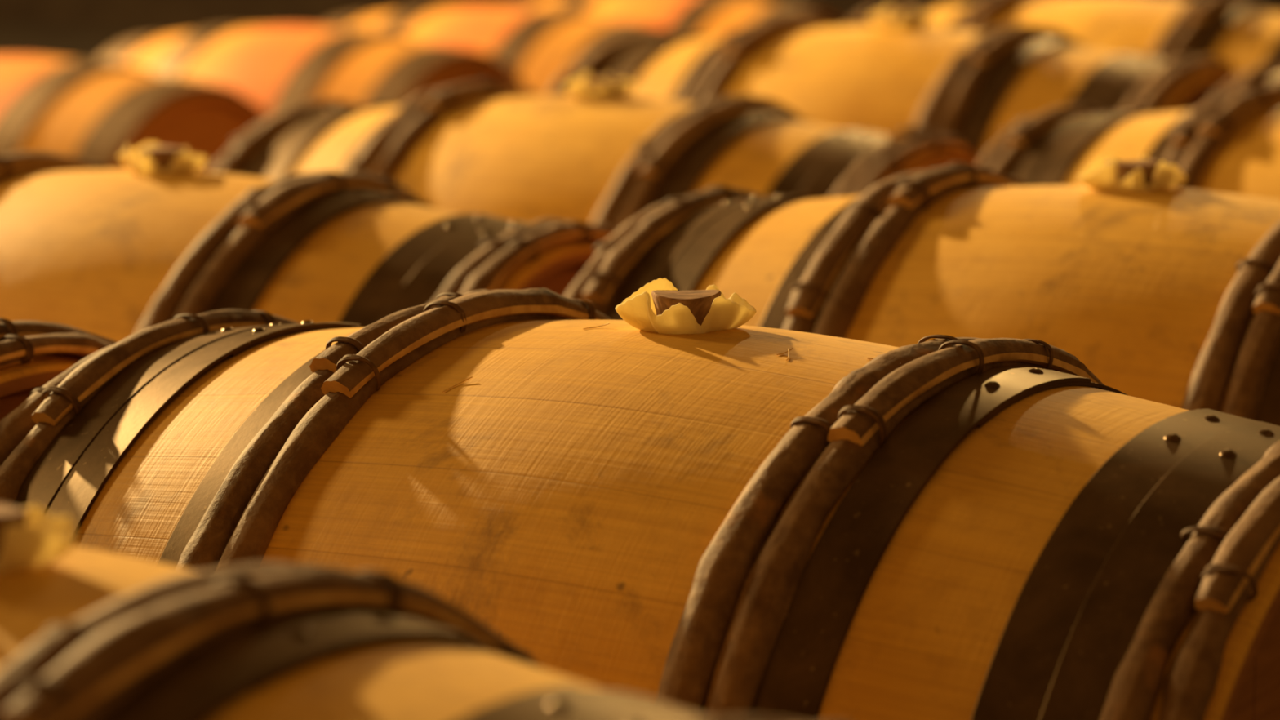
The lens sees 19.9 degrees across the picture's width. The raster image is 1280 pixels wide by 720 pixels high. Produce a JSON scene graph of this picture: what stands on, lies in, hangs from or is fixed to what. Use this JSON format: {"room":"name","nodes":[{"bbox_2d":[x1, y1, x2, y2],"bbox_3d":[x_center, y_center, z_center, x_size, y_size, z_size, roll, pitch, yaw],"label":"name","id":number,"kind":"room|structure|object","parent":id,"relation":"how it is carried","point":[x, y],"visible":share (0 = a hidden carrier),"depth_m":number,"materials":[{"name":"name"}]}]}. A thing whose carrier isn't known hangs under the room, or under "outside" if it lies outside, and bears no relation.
{"room":"wine cellar","nodes":[
{"label":"wine cellar","id":0,"kind":"room"},
{"bbox_2d":[0,26,155,60],"bbox_3d":[-1.674,0.035,9.098,18.000,0.100,19.000,6,11,33],"label":"floor","id":1,"kind":"structure","parent":0,"point":[75,45],"depth_m":20.37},
{"bbox_3d":[0.257,0.526,4.740,0.070,0.267,4.800,6,11,33],"label":"rail","id":2,"kind":"object","parent":1,"relation":"on","visible":0},
{"bbox_2d":[0,317,117,421],"bbox_3d":[-0.862,0.266,3.047,0.984,0.740,0.733,6,11,33],"label":"wine barrel","id":3,"kind":"object","parent":2,"relation":"on","point":[33,353],"visible":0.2,"depth_m":2.75,"materials":[{"name":"brown wood"}]},
{"bbox_2d":[0,151,615,342],"bbox_3d":[-0.493,0.158,3.831,0.984,0.739,0.736,5,10,28],"label":"wine barrel","id":4,"kind":"object","parent":2,"relation":"on","point":[115,255],"visible":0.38,"depth_m":3.56,"materials":[{"name":"brown wood"}]},
{"bbox_2d":[118,142,208,175],"bbox_3d":[-0.490,-0.203,3.769,0.081,0.043,0.066,-4,10,-26],"label":"bung","id":5,"kind":"object","parent":4,"relation":"on","point":[153,158],"visible":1,"depth_m":3.75,"materials":[{"name":"yellow fabric"}]},
{"bbox_3d":[0.742,0.722,3.418,0.070,0.287,4.700,6,11,33],"label":"rail","id":6,"kind":"object","parent":1,"relation":"on","visible":0},
{"bbox_2d":[0,546,788,719],"bbox_3d":[-0.353,0.445,1.831,0.984,0.739,0.736,6,11,33],"label":"wine barrel","id":7,"kind":"object","parent":6,"relation":"on","point":[86,633],"visible":1,"depth_m":1.62,"materials":[{"name":"brown wood"}]},
{"bbox_2d":[0,503,75,574],"bbox_3d":[-0.316,0.087,1.746,0.082,0.043,0.063,-6,11,-35],"label":"bung","id":8,"kind":"object","parent":7,"relation":"on","point":[30,537],"visible":1,"depth_m":1.73,"materials":[{"name":"yellow fabric"}]},
{"bbox_2d":[0,287,1279,719],"bbox_3d":[0.042,0.332,2.553,0.985,0.740,0.733,6,11,33],"label":"wine barrel","id":9,"kind":"object","parent":6,"relation":"on","point":[717,523],"visible":0.93,"depth_m":2.28,"materials":[{"name":"brown wood"}]},
{"bbox_2d":[442,376,472,392],"bbox_3d":[-0.122,0.016,2.449,0.021,0.010,0.002,-3,9,-17],"label":"wood fibre","id":10,"kind":"object","parent":9,"relation":"on","point":[471,376],"visible":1,"depth_m":2.45,"materials":[{"name":"brown wood"}]},
{"bbox_2d":[582,322,609,329],"bbox_3d":[-0.030,-0.024,2.519,0.019,0.005,0.004,1,9,5],"label":"wood fibre","id":11,"kind":"object","parent":9,"relation":"on","point":[609,322],"visible":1,"depth_m":2.52,"materials":[{"name":"beige wood"}]},
{"bbox_2d":[615,278,756,334],"bbox_3d":[0.031,-0.031,2.499,0.075,0.044,0.069,-9,12,-44],"label":"bung","id":12,"kind":"object","parent":9,"relation":"on","point":[658,306],"visible":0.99,"depth_m":2.48,"materials":[{"name":"yellow fabric"}]},
{"bbox_2d":[776,347,792,355],"bbox_3d":[0.096,-0.006,2.417,0.012,0.004,0.001,-5,10,-29],"label":"wood fibre","id":13,"kind":"object","parent":9,"relation":"on","point":[792,348],"visible":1,"depth_m":2.42,"materials":[{"name":"brown wood"}]},
{"bbox_2d":[564,161,1279,426],"bbox_3d":[0.450,0.198,3.346,0.984,0.740,0.733,5,10,30],"label":"wine barrel","id":14,"kind":"object","parent":6,"relation":"on","point":[1170,296],"visible":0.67,"depth_m":3.18,"materials":[{"name":"brown wood"}]},
{"bbox_2d":[1078,154,1186,192],"bbox_3d":[0.444,-0.163,3.292,0.086,0.040,0.066,-8,12,-43],"label":"bung","id":15,"kind":"object","parent":14,"relation":"on","point":[1107,172],"visible":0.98,"depth_m":3.27,"materials":[{"name":"yellow fabric"}]},
{"bbox_3d":[0.257,0.664,3.732,0.070,0.305,4.700,6,11,33],"label":"rail","id":16,"kind":"object","parent":1,"relation":"on","visible":0},
{"bbox_2d":[976,84,1279,199],"bbox_3d":[0.891,0.059,4.244,0.984,0.739,0.736,6,11,33],"label":"wine barrel","id":17,"kind":"object","parent":16,"relation":"on","point":[1230,143],"visible":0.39,"depth_m":4.24,"materials":[{"name":"brown wood"}]},
{"bbox_2d":[1209,58,1279,97],"bbox_3d":[1.279,-0.071,5.047,0.965,0.725,0.719,6,11,33],"label":"wine barrel","id":18,"kind":"object","parent":16,"relation":"on","point":[1268,73],"visible":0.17,"depth_m":5.16,"materials":[{"name":"brown wood"}]},
{"bbox_3d":[-0.278,0.466,5.087,0.070,0.281,4.800,6,11,33],"label":"rail","id":19,"kind":"object","parent":1,"relation":"on","visible":0},
{"bbox_2d":[207,79,981,231],"bbox_3d":[-0.052,0.013,4.762,0.984,0.740,0.733,5,10,31],"label":"wine barrel","id":20,"kind":"object","parent":19,"relation":"on","point":[484,146],"visible":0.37,"depth_m":4.54,"materials":[{"name":"brown wood"}]},
{"bbox_2d":[564,71,637,98],"bbox_3d":[-0.049,-0.348,4.703,0.061,0.044,0.090,8,12,42],"label":"bung","id":21,"kind":"object","parent":20,"relation":"on","point":[608,86],"visible":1,"depth_m":4.68,"materials":[{"name":"yellow fabric"}]},
{"bbox_2d":[546,13,1239,157],"bbox_3d":[0.394,-0.139,5.600,1.022,0.768,0.761,5,10,31],"label":"wine barrel","id":22,"kind":"object","parent":19,"relation":"on","point":[970,86],"visible":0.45,"depth_m":5.35,"materials":[{"name":"brown wood"}]},
{"bbox_2d":[868,4,932,28],"bbox_3d":[0.395,-0.514,5.536,0.085,0.044,0.063,-6,11,-33],"label":"bung","id":23,"kind":"object","parent":22,"relation":"on","point":[891,18],"visible":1,"depth_m":5.52,"materials":[{"name":"yellow fabric"}]},
{"bbox_2d":[844,0,1279,73],"bbox_3d":[0.840,-0.284,6.436,0.984,0.739,0.736,6,11,33],"label":"wine barrel","id":24,"kind":"object","parent":19,"relation":"on","point":[1244,34],"visible":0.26,"depth_m":6.21,"materials":[{"name":"brown wood"}]},
{"bbox_3d":[-0.744,-0.006,8.533,0.070,0.152,3.700,6,11,33],"label":"rail","id":25,"kind":"object","parent":1,"relation":"on","visible":0},
{"bbox_2d":[97,24,527,116],"bbox_3d":[-0.733,-0.363,7.936,0.894,0.720,0.720,6,11,33],"label":"wine barrel","id":26,"kind":"object","parent":25,"relation":"on","point":[277,68],"visible":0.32,"depth_m":7.68,"materials":[{"name":"wood"}]},
{"bbox_2d":[321,4,681,95],"bbox_3d":[-0.337,-0.479,8.676,0.894,0.720,0.720,6,11,33],"label":"wine barrel","id":27,"kind":"object","parent":25,"relation":"on","point":[538,46],"visible":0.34,"depth_m":8.43,"materials":[{"name":"wood"}]},
{"bbox_2d":[503,0,845,37],"bbox_3d":[0.064,-0.595,9.418,0.894,0.720,0.720,6,11,33],"label":"wine barrel","id":28,"kind":"object","parent":25,"relation":"on","point":[686,18],"visible":0.18,"depth_m":9.16,"materials":[{"name":"wood"}]},
{"bbox_2d":[0,0,1279,34],"bbox_3d":[3.598,-4.860,16.453,18.000,7.300,0.200,6,11,33],"label":"wall","id":29,"kind":"structure","parent":0,"point":[140,16],"depth_m":20.80,"materials":[{"name":"stone"}]},
{"bbox_3d":[-0.251,0.043,8.213,0.070,0.154,3.700,6,11,33],"label":"rail","id":30,"kind":"object","parent":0,"visible":0},
{"bbox_2d":[0,55,268,171],"bbox_3d":[-1.181,-0.225,7.054,0.894,0.720,0.720,6,11,33],"label":"wine barrel","id":31,"kind":"object","parent":30,"relation":"on","point":[86,110],"visible":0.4,"depth_m":6.74,"materials":[{"name":"brown wood"}]}
]}

